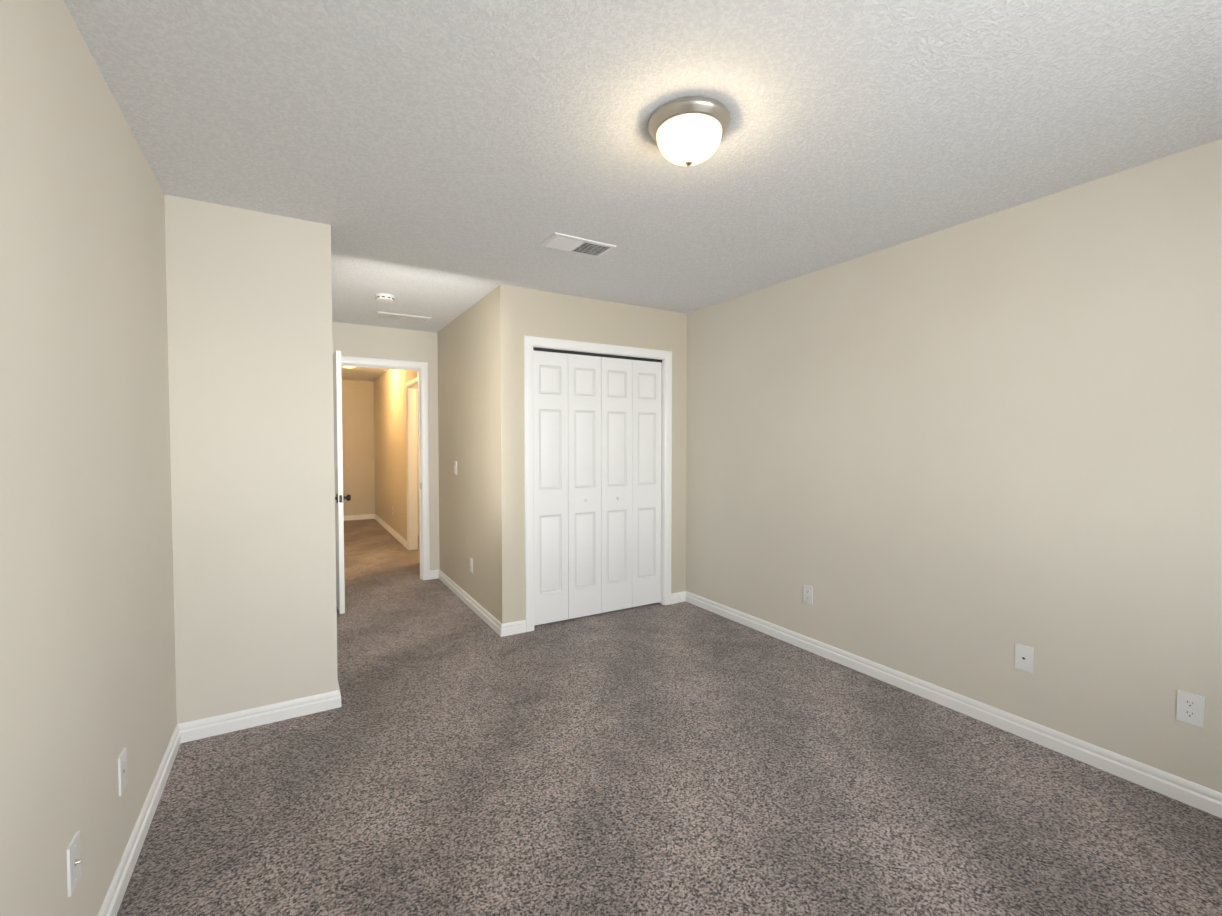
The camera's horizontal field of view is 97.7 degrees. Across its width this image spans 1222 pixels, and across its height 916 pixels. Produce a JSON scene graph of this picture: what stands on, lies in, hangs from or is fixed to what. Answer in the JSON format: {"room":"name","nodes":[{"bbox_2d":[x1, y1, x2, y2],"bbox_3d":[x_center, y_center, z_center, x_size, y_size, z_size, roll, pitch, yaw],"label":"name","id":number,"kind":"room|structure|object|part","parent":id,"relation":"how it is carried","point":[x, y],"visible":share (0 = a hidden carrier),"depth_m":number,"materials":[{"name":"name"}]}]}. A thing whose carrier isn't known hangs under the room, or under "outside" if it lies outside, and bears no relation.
{"room":"empty bedroom","nodes":[
{"label":"empty bedroom","id":0,"kind":"room"},
{"bbox_2d":[0,0,176,915],"bbox_3d":[-1.025,0.113,0.711,0.100,2.440,3.814,-1,2,-31],"label":"wall","id":1,"kind":"structure","parent":0,"point":[87,668],"depth_m":1.34,"materials":[{"name":"beige paint"}]},
{"bbox_2d":[66,830,81,896],"bbox_3d":[-1.283,0.972,1.284,0.016,0.115,0.070,-1,2,-31],"label":"outlet","id":2,"kind":"object","parent":1,"relation":"attached to","point":[74,860],"visible":1,"depth_m":1.27,"materials":[{"name":"white plastic"}]},
{"bbox_2d":[118,747,126,795],"bbox_3d":[-1.505,0.966,1.648,0.007,0.115,0.070,-1,2,-31],"label":"electrical outlet","id":3,"kind":"object","parent":1,"relation":"attached to","point":[122,770],"visible":1,"depth_m":1.64,"materials":[{"name":"white plastic"}]},
{"bbox_2d":[98,722,185,915],"bbox_3d":[-1.002,1.287,0.817,0.015,0.085,3.713,-1,2,-31],"label":"baseboard","id":4,"kind":"structure","parent":1,"relation":"attached to","point":[111,904],"depth_m":1.79,"materials":[{"name":"white wood"}]},
{"bbox_2d":[164,194,337,723],"bbox_3d":[-2.365,0.030,3.598,0.747,2.440,2.520,-1,2,-31],"label":"wall","id":5,"kind":"structure","parent":0,"point":[250,342],"depth_m":2.52,"materials":[{"name":"beige paint"}]},
{"bbox_2d":[186,691,333,741],"bbox_3d":[-1.669,1.237,2.571,0.600,0.085,0.015,-1,2,-31],"label":"baseboard","id":6,"kind":"structure","parent":5,"relation":"attached to","point":[248,718],"depth_m":2.55,"materials":[{"name":"white wood"}]},
{"bbox_2d":[334,683,340,708],"bbox_3d":[-1.991,1.203,3.775,0.043,0.085,2.416,-1,2,-31],"label":"baseboard","id":7,"kind":"structure","parent":5,"relation":"attached to","point":[337,696],"depth_m":2.73,"materials":[{"name":"white wood"}]},
{"bbox_2d":[342,380,374,515],"bbox_3d":[-4.729,-0.133,9.247,1.159,2.440,0.100,-1,2,-31],"label":"wall","id":8,"kind":"structure","parent":0,"point":[358,441],"depth_m":9.37,"materials":[{"name":"beige paint"}]},
{"bbox_2d":[344,514,373,520],"bbox_3d":[-4.704,1.046,9.230,1.110,0.085,0.015,-1,2,-31],"label":"baseboard","id":9,"kind":"structure","parent":8,"relation":"attached to","point":[365,516],"depth_m":9.39,"materials":[{"name":"white wood"}]},
{"bbox_2d":[344,519,419,587],"bbox_3d":[-3.092,1.188,7.489,3.740,0.100,4.960,-1,2,-31],"label":"floor","id":10,"kind":"structure","parent":0,"point":[376,552],"depth_m":6.30,"materials":[{"name":"brown carpet"}]},
{"bbox_2d":[332,322,439,570],"bbox_3d":[-2.159,-0.014,5.116,0.964,2.440,0.120,-1,2,-31],"label":"wall","id":11,"kind":"structure","parent":0,"point":[358,340],"depth_m":5.18,"materials":[{"name":"beige paint"}]},
{"bbox_2d":[333,351,350,613],"bbox_3d":[-2.307,0.186,4.493,0.159,2.045,0.802,-1,2,-31],"label":"entry door","id":12,"kind":"structure","parent":11,"relation":"in","point":[339,496],"depth_m":4.17,"materials":[{"name":"white wood"}]},
{"bbox_2d":[341,356,429,579],"bbox_3d":[-2.222,0.137,5.083,0.921,2.140,0.152,-1,2,-31],"label":"trim","id":13,"kind":"structure","parent":11,"relation":"attached to","point":[421,368],"depth_m":5.23,"materials":[{"name":"white wood"}]},
{"bbox_2d":[430,570,433,577],"bbox_3d":[-1.949,1.147,5.724,0.015,0.085,0.654,-1,2,-31],"label":"baseboard","id":14,"kind":"structure","parent":11,"relation":"attached to","point":[432,571],"depth_m":5.30,"materials":[{"name":"white wood"}]},
{"bbox_2d":[416,388,418,535],"bbox_3d":[-2.338,-0.098,8.052,1.531,2.440,0.100,-1,2,-31],"label":"wall","id":15,"kind":"structure","parent":0,"point":[417,460],"depth_m":7.73,"materials":[{"name":"beige paint"}]},
{"bbox_2d":[374,289,496,618],"bbox_3d":[-2.497,-0.060,6.724,0.100,2.440,6.722,-1,2,-31],"label":"wall","id":16,"kind":"structure","parent":0,"point":[466,422],"depth_m":4.61,"materials":[{"name":"beige paint"}]},
{"bbox_2d":[374,514,406,548],"bbox_3d":[-3.396,1.077,8.156,0.015,0.085,3.198,-1,2,-31],"label":"baseboard","id":17,"kind":"structure","parent":16,"relation":"attached to","point":[385,525],"depth_m":7.87,"materials":[{"name":"white wood"}]},
{"bbox_2d":[405,377,417,549],"bbox_3d":[-2.305,0.118,6.390,0.116,2.102,0.904,-1,2,-31],"label":"trim","id":18,"kind":"structure","parent":16,"relation":"attached to","point":[411,469],"depth_m":6.72,"materials":[{"name":"white wood"}]},
{"bbox_2d":[454,461,456,473],"bbox_3d":[-1.385,0.087,4.742,0.019,0.115,0.070,-1,2,-31],"label":"light switch","id":19,"kind":"object","parent":16,"relation":"attached to","point":[455,467],"visible":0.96,"depth_m":4.74,"materials":[{"name":"white plastic"}]},
{"bbox_2d":[434,570,505,636],"bbox_3d":[-1.246,1.181,4.530,0.029,0.085,1.881,-1,2,-31],"label":"baseboard","id":20,"kind":"structure","parent":16,"relation":"attached to","point":[500,628],"depth_m":4.29,"materials":[{"name":"white wood"}]},
{"bbox_2d":[470,557,472,572],"bbox_3d":[-1.141,0.876,4.364,0.008,0.115,0.070,-1,2,-31],"label":"outlet","id":21,"kind":"object","parent":16,"relation":"attached to","point":[471,565],"visible":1,"depth_m":4.35,"materials":[{"name":"white plastic"}]},
{"bbox_2d":[495,284,686,623],"bbox_3d":[-0.090,0.013,4.175,1.631,2.440,0.120,-1,2,-31],"label":"wall","id":22,"kind":"structure","parent":0,"point":[512,316],"depth_m":3.82,"materials":[{"name":"beige paint"}]},
{"bbox_2d":[533,350,660,625],"bbox_3d":[-0.075,0.217,4.162,1.144,1.998,0.056,-1,2,-31],"label":"bifold closet door","id":23,"kind":"structure","parent":22,"relation":"in","point":[597,485],"depth_m":4.13,"materials":[{"name":"white wood"}]},
{"bbox_2d":[533,347,661,362],"bbox_3d":[-0.081,-0.793,4.142,1.153,0.022,0.032,-1,2,-31],"label":"track rail","id":24,"kind":"object","parent":22,"relation":"attached to","point":[591,354],"visible":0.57,"depth_m":4.10,"materials":[{"name":"black metal"}]},
{"bbox_2d":[524,335,671,631],"bbox_3d":[-0.084,0.179,4.175,1.295,2.108,0.136,-1,2,-31],"label":"trim","id":25,"kind":"structure","parent":22,"relation":"attached to","point":[531,342],"depth_m":4.05,"materials":[{"name":"white wood"}]},
{"bbox_2d":[64,0,1221,380],"bbox_3d":[-1.472,-1.272,4.692,3.740,0.100,11.300,-1,2,-31],"label":"ceiling","id":26,"kind":"structure","parent":0,"point":[442,164],"depth_m":1.81,"materials":[{"name":"white paint"}]},
{"bbox_2d":[375,293,394,302],"bbox_3d":[-1.674,-1.181,3.958,0.132,0.040,0.132,-1,2,-31],"label":"smoke detector","id":27,"kind":"object","parent":26,"relation":"attached to","point":[384,297],"visible":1,"depth_m":3.92,"materials":[{"name":"white plastic"}]},
{"bbox_2d":[375,311,430,322],"bbox_3d":[-1.804,-1.216,4.636,0.430,0.008,0.230,-1,2,-31],"label":"ceiling vent","id":28,"kind":"object","parent":26,"relation":"in","point":[402,317],"visible":1,"depth_m":4.61,"materials":[{"name":"white plastic"}]},
{"bbox_2d":[539,232,615,257],"bbox_3d":[-0.183,-1.168,2.948,0.370,0.008,0.210,-1,2,-31],"label":"ceiling vent","id":29,"kind":"object","parent":26,"relation":"in","point":[571,244],"visible":1,"depth_m":2.93,"materials":[{"name":"white plastic"}]},
{"bbox_2d":[648,96,730,165],"bbox_3d":[0.265,-1.067,1.815,0.276,0.146,0.276,-1,2,-31],"label":"ceiling light","id":30,"kind":"object","parent":26,"relation":"attached to","point":[718,111],"depth_m":1.74,"materials":[{"name":"white glass"}]},
{"bbox_3d":[0.265,-1.058,1.815,0.220,0.088,0.220,-1,2,-31],"label":"ceiling light shade","id":31,"kind":"part","parent":30,"relation":"part of","materials":[{"name":"white glass"}]},
{"bbox_2d":[117,578,1221,915],"bbox_3d":[-0.205,1.328,2.635,3.740,0.100,6.340,-1,2,-31],"label":"floor carpet","id":32,"kind":"object","parent":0,"point":[453,754],"visible":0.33,"depth_m":2.03,"materials":[{"name":"grey carpet"}]},
{"bbox_2d":[686,139,1221,792],"bbox_3d":[0.622,-0.001,4.671,0.100,2.440,8.940,-1,2,-31],"label":"wall","id":33,"kind":"structure","parent":0,"point":[962,459],"depth_m":2.51,"materials":[{"name":"beige paint"}]},
{"bbox_2d":[803,584,812,604],"bbox_3d":[1.282,0.888,3.479,0.008,0.115,0.070,-1,2,-31],"label":"electrical outlet","id":34,"kind":"object","parent":33,"relation":"attached to","point":[807,594],"visible":1,"depth_m":3.48,"materials":[{"name":"white plastic"}]},
{"bbox_2d":[678,591,1221,817],"bbox_3d":[1.709,1.232,2.739,0.040,0.085,4.248,-1,2,-31],"label":"baseboard","id":35,"kind":"structure","parent":33,"relation":"attached to","point":[1198,796],"depth_m":2.52,"materials":[{"name":"white wood"}]},
{"bbox_2d":[1015,643,1033,672],"bbox_3d":[1.894,0.918,2.451,0.007,0.115,0.070,-1,2,-31],"label":"jack","id":36,"kind":"object","parent":33,"relation":"attached to","point":[1023,658],"visible":1,"depth_m":2.45,"materials":[{"name":"white plastic"}]},
{"bbox_2d":[1176,690,1204,727],"bbox_3d":[2.164,0.936,1.997,0.008,0.115,0.070,-1,2,-31],"label":"electrical outlet","id":37,"kind":"object","parent":33,"relation":"attached to","point":[1190,708],"visible":1,"depth_m":1.99,"materials":[{"name":"white plastic"}]}
]}

